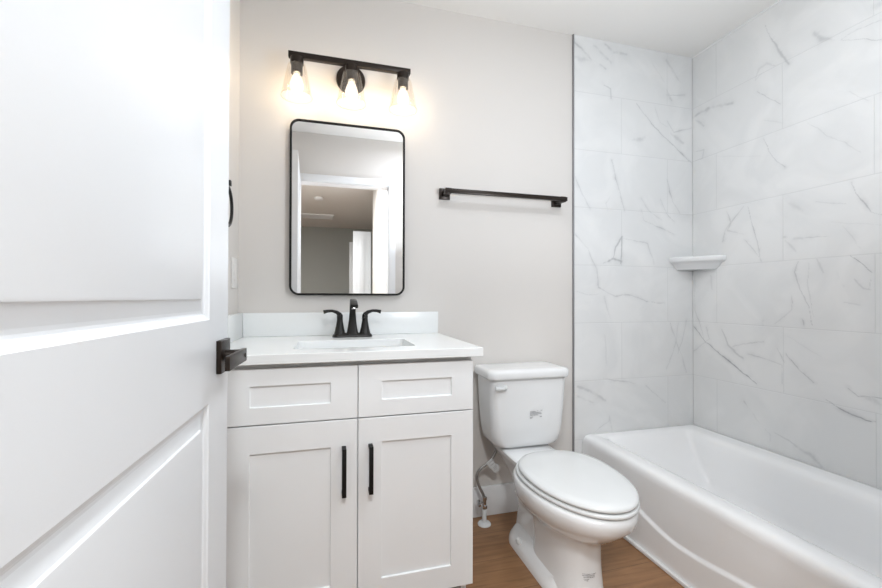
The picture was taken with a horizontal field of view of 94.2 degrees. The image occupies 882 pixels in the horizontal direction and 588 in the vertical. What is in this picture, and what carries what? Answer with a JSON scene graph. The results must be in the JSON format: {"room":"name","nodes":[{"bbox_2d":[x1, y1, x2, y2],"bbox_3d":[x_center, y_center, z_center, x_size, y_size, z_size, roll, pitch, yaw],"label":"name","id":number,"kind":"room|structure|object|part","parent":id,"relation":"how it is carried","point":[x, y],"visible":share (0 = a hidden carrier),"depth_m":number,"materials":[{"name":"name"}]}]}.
{"room":"bathroom","nodes":[
{"label":"bathroom","id":0,"kind":"room"},
{"bbox_2d":[228,0,239,314],"bbox_3d":[-0.645,-0.154,0.798,0.100,2.440,1.880,0,0,-16],"label":"wall","id":1,"kind":"structure","parent":0,"point":[234,58],"depth_m":1.63,"materials":[{"name":"paint"}]},
{"bbox_2d":[228,180,233,226],"bbox_3d":[-0.727,-0.311,1.366,0.044,0.174,0.143,0,0,-16],"label":"towel ring","id":2,"kind":"object","parent":1,"relation":"attached to","point":[230,181],"visible":0.34,"depth_m":1.42,"materials":[{"name":"black metal"}]},
{"bbox_2d":[231,257,236,288],"bbox_3d":[-0.818,-0.082,1.626,0.010,0.120,0.086,0,0,-16],"label":"light switch","id":3,"kind":"object","parent":1,"relation":"attached to","point":[233,260],"visible":1,"depth_m":1.60,"materials":[{"name":"plastic"}]},
{"bbox_2d":[238,0,692,486],"bbox_3d":[0.292,-0.141,2.081,2.593,2.440,0.108,0,0,-16],"label":"wall","id":4,"kind":"structure","parent":0,"point":[492,99],"depth_m":2.05,"materials":[{"name":"paint"}]},
{"bbox_2d":[243,312,437,336],"bbox_3d":[-0.420,0.131,1.822,0.839,0.100,0.020,0,0,-16],"label":"backsplash","id":5,"kind":"structure","parent":4,"relation":"attached to","point":[305,323],"depth_m":1.79,"materials":[{"name":"white stone"}]},
{"bbox_2d":[289,119,404,295],"bbox_3d":[-0.409,-0.373,1.826,0.499,0.759,0.026,0,0,-16],"label":"wall mirror","id":6,"kind":"object","parent":4,"relation":"attached to","point":[347,184],"visible":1,"depth_m":1.81,"materials":[{"name":"clear glass"}]},
{"bbox_2d":[281,50,415,116],"bbox_3d":[-0.385,-0.915,1.761,0.564,0.219,0.173,0,0,-16],"label":"vanity light","id":7,"kind":"object","parent":4,"relation":"attached to","point":[350,79],"visible":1,"depth_m":1.74,"materials":[{"name":"brown metal"}]},
{"bbox_2d":[291,61,302,76],"bbox_3d":[-0.590,-0.922,1.679,0.045,0.040,0.045,0,0,-16],"label":"socket","id":8,"kind":"object","parent":7,"relation":"attached to","point":[296,66],"depth_m":1.66,"materials":[{"name":"brown metal"}]},
{"bbox_2d":[346,69,356,83],"bbox_3d":[-0.379,-0.921,1.738,0.045,0.040,0.045,0,0,-16],"label":"socket","id":9,"kind":"object","parent":7,"relation":"attached to","point":[351,74],"depth_m":1.72,"materials":[{"name":"brown metal"}]},
{"bbox_2d":[398,77,407,90],"bbox_3d":[-0.166,-0.920,1.797,0.045,0.040,0.045,0,0,-16],"label":"socket","id":10,"kind":"object","parent":7,"relation":"attached to","point":[402,81],"depth_m":1.78,"materials":[{"name":"brown metal"}]},
{"bbox_2d":[473,482,518,517],"bbox_3d":[0.322,1.007,2.026,0.752,0.142,0.014,0,0,-16],"label":"baseboard","id":11,"kind":"structure","parent":4,"relation":"attached to","point":[501,498],"depth_m":2.00,"materials":[{"name":"paint"}]},
{"bbox_2d":[439,188,567,207],"bbox_3d":[0.314,-0.475,2.000,0.651,0.052,0.080,0,0,-16],"label":"towel bar","id":12,"kind":"object","parent":4,"relation":"attached to","point":[444,193],"visible":1,"depth_m":1.95,"materials":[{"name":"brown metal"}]},
{"bbox_3d":[0.017,-0.476,1.953,0.052,0.052,0.012,0,0,-16],"label":"mounting plate","id":13,"kind":"part","parent":12,"relation":"part of","materials":[{"name":"brown metal"}]},
{"bbox_3d":[0.027,-0.476,1.917,0.028,0.026,0.066,0,0,-16],"label":"post","id":14,"kind":"part","parent":12,"relation":"part of","materials":[{"name":"brown metal"}]},
{"bbox_3d":[0.324,-0.476,1.970,0.635,0.020,0.018,0,0,-16],"label":"rail","id":15,"kind":"part","parent":12,"relation":"part of","materials":[{"name":"brown metal"}]},
{"bbox_3d":[0.594,-0.473,2.113,0.052,0.052,0.012,0,0,-16],"label":"mounting plate","id":16,"kind":"part","parent":12,"relation":"part of","materials":[{"name":"brown metal"}]},
{"bbox_3d":[0.604,-0.474,2.077,0.028,0.026,0.066,0,0,-16],"label":"post","id":17,"kind":"part","parent":12,"relation":"part of","materials":[{"name":"brown metal"}]},
{"bbox_2d":[572,34,574,451],"bbox_3d":[0.690,-0.140,2.138,0.007,2.440,0.011,0,0,-16],"label":"trim","id":18,"kind":"structure","parent":4,"relation":"attached to","point":[573,391],"depth_m":2.14,"materials":[{"name":"grey metal"}]},
{"bbox_2d":[466,511,683,587],"bbox_3d":[0.613,1.077,-1.291,3.900,0.050,6.800,0,0,-16],"label":"floor","id":19,"kind":"structure","parent":0,"point":[496,564],"depth_m":1.62,"materials":[{"name":"brown wood"}]},
{"bbox_2d":[226,357,472,587],"bbox_3d":[-0.365,0.644,1.528,0.834,0.858,0.607,0,0,-16],"label":"vanity cabinet","id":20,"kind":"object","parent":19,"relation":"on","point":[352,474],"visible":0.94,"depth_m":1.27,"materials":[{"name":"paint"}]},
{"bbox_3d":[-0.446,0.680,1.236,0.376,0.581,0.020,0,0,-16],"label":"door","id":21,"kind":"part","parent":20,"relation":"part of","materials":[{"name":"paint"}]},
{"bbox_3d":[-0.445,0.303,1.239,0.376,0.164,0.020,0,0,-16],"label":"drawer","id":22,"kind":"part","parent":20,"relation":"part of","materials":[{"name":"paint"}]},
{"bbox_3d":[-0.296,0.542,1.251,0.013,0.146,0.035,0,0,-16],"label":"handle","id":23,"kind":"part","parent":20,"relation":"part of","materials":[{"name":"black metal"}]},
{"bbox_3d":[-0.265,0.593,1.302,0.726,0.760,0.008,0,0,-16],"label":"frame","id":24,"kind":"part","parent":20,"relation":"part of","materials":[{"name":"paint"}]},
{"bbox_2d":[228,312,482,365],"bbox_3d":[-0.354,0.211,1.540,0.860,0.264,0.598,0,0,-16],"label":"countertop","id":25,"kind":"structure","parent":20,"relation":"on","point":[305,337],"depth_m":1.62,"materials":[{"name":"white stone"}]},
{"bbox_2d":[323,299,380,337],"bbox_3d":[-0.362,0.100,1.690,0.239,0.160,0.143,0,0,-16],"label":"faucet","id":26,"kind":"object","parent":25,"relation":"on","point":[352,331],"visible":1,"depth_m":1.71,"materials":[{"name":"black metal"}]},
{"bbox_3d":[-0.449,0.085,1.710,0.083,0.041,0.024,0,0,-18],"label":"lever handle","id":27,"kind":"part","parent":26,"relation":"part of","materials":[{"name":"black metal"}]},
{"bbox_3d":[-0.424,0.128,1.718,0.049,0.093,0.049,0,0,-16],"label":"handle","id":28,"kind":"part","parent":26,"relation":"part of","materials":[{"name":"black metal"}]},
{"bbox_3d":[-0.374,0.172,1.732,0.166,0.017,0.056,0,0,-16],"label":"plate","id":29,"kind":"part","parent":26,"relation":"part of","materials":[{"name":"black metal"}]},
{"bbox_3d":[-0.362,0.096,1.688,0.050,0.152,0.139,0,0,-16],"label":"spout","id":30,"kind":"part","parent":26,"relation":"part of","materials":[{"name":"black metal"}]},
{"bbox_3d":[-0.324,0.128,1.746,0.049,0.093,0.049,0,0,-16],"label":"handle","id":31,"kind":"part","parent":26,"relation":"part of","materials":[{"name":"black metal"}]},
{"bbox_3d":[-0.298,0.086,1.752,0.083,0.041,0.024,0,0,-13],"label":"lever handle","id":32,"kind":"part","parent":26,"relation":"part of","materials":[{"name":"black metal"}]},
{"bbox_3d":[-0.218,0.543,1.273,0.013,0.146,0.035,0,0,-16],"label":"handle","id":33,"kind":"part","parent":20,"relation":"part of","materials":[{"name":"black metal"}]},
{"bbox_3d":[-0.078,0.681,1.338,0.380,0.581,0.020,0,0,-16],"label":"door","id":34,"kind":"part","parent":20,"relation":"part of","materials":[{"name":"paint"}]},
{"bbox_3d":[-0.077,0.305,1.341,0.380,0.164,0.020,0,0,-16],"label":"drawer","id":35,"kind":"part","parent":20,"relation":"part of","materials":[{"name":"paint"}]},
{"bbox_2d":[475,448,498,527],"bbox_3d":[0.216,0.887,1.921,0.115,0.379,0.062,0,0,-16],"label":"water supply valve","id":36,"kind":"object","parent":19,"relation":"on","point":[484,523],"visible":0.93,"depth_m":1.91,"materials":[{"name":"white plastic"}]},
{"bbox_2d":[474,361,639,587],"bbox_3d":[0.449,0.704,1.642,0.399,0.744,0.801,0,0,-16],"label":"toilet","id":37,"kind":"object","parent":19,"relation":"on","point":[571,504],"visible":1,"depth_m":1.55,"materials":[{"name":"white ceramic"}]},
{"bbox_3d":[0.263,0.411,1.781,0.068,0.022,0.025,0,-1,-27],"label":"flush lever","id":38,"kind":"part","parent":37,"relation":"part of","materials":[{"name":"white plastic"}]},
{"bbox_3d":[0.374,0.538,1.924,0.374,0.320,0.200,0,0,-16],"label":"tank","id":39,"kind":"part","parent":37,"relation":"part of","materials":[{"name":"white ceramic"}]},
{"bbox_3d":[0.373,0.357,1.922,0.399,0.045,0.227,0,0,-16],"label":"tank lid","id":40,"kind":"part","parent":37,"relation":"part of","materials":[{"name":"white ceramic"}]},
{"bbox_3d":[0.494,0.693,1.513,0.368,0.018,0.528,0,0,-16],"label":"seat","id":41,"kind":"part","parent":37,"relation":"part of","materials":[{"name":"white plastic"}]},
{"bbox_3d":[0.498,0.669,1.499,0.358,0.026,0.492,0,0,-16],"label":"seat lid","id":42,"kind":"part","parent":37,"relation":"part of","materials":[{"name":"white plastic"}]},
{"bbox_2d":[582,424,881,587],"bbox_3d":[1.284,0.903,1.504,0.736,0.346,1.516,0,0,-16],"label":"bathtub","id":43,"kind":"object","parent":19,"relation":"on","point":[718,510],"visible":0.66,"depth_m":1.59,"materials":[{"name":"ceramic"}]},
{"bbox_2d":[623,535,691,587],"bbox_3d":[0.923,1.067,1.403,0.014,0.016,1.518,0,0,-16],"label":"trim","id":44,"kind":"structure","parent":43,"relation":"attached to","point":[669,572],"depth_m":1.62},
{"bbox_2d":[396,0,777,57],"bbox_3d":[0.618,-1.428,-1.270,3.900,0.080,6.800,0,0,-16],"label":"ceiling","id":45,"kind":"structure","parent":0,"point":[686,28],"depth_m":2.01,"materials":[{"name":"paint"}]},
{"bbox_3d":[0.791,-0.155,0.283,2.593,2.440,0.120,0,0,-16],"label":"wall","id":46,"kind":"structure","parent":0,"visible":0},
{"bbox_2d":[0,0,246,587],"bbox_3d":[-0.330,0.047,0.446,0.078,2.010,0.752,0,0,-13],"label":"door","id":47,"kind":"structure","parent":46,"relation":"in","point":[116,356],"depth_m":0.41,"materials":[{"name":"paint"}]},
{"bbox_3d":[-0.393,0.115,0.768,0.037,0.060,0.060,0,0,-16],"label":"handle","id":48,"kind":"part","parent":47,"relation":"part of","materials":[{"name":"brown metal"}]},
{"bbox_3d":[-0.365,0.115,0.730,0.017,0.024,0.122,0,0,-16],"label":"lever","id":49,"kind":"part","parent":47,"relation":"part of","materials":[{"name":"brown metal"}]},
{"bbox_3d":[1.752,-0.143,1.463,0.110,2.440,1.880,0,0,-16],"label":"wall","id":50,"kind":"structure","parent":0,"visible":0},
{"bbox_2d":[669,255,725,270],"bbox_3d":[1.388,-0.169,2.223,0.165,0.071,0.203,0,0,-16],"label":"corner shelf","id":51,"kind":"object","parent":50,"relation":"attached to","point":[708,262],"visible":1,"depth_m":2.22,"materials":[{"name":"white ceramic"}]},
{"bbox_2d":[691,0,781,58],"bbox_3d":[1.643,-1.359,1.621,0.006,0.006,1.519,0,0,-16],"label":"trim","id":52,"kind":"structure","parent":50,"relation":"attached to","point":[778,0],"depth_m":2.09,"materials":[{"name":"white"}]},
{"bbox_2d":[692,0,881,488],"bbox_3d":[1.648,-0.292,1.614,0.010,2.140,1.519,0,0,-16],"label":"wall tile","id":53,"kind":"structure","parent":50,"relation":"attached to","point":[787,105],"depth_m":1.84,"materials":[{"name":"tile"}]}
]}

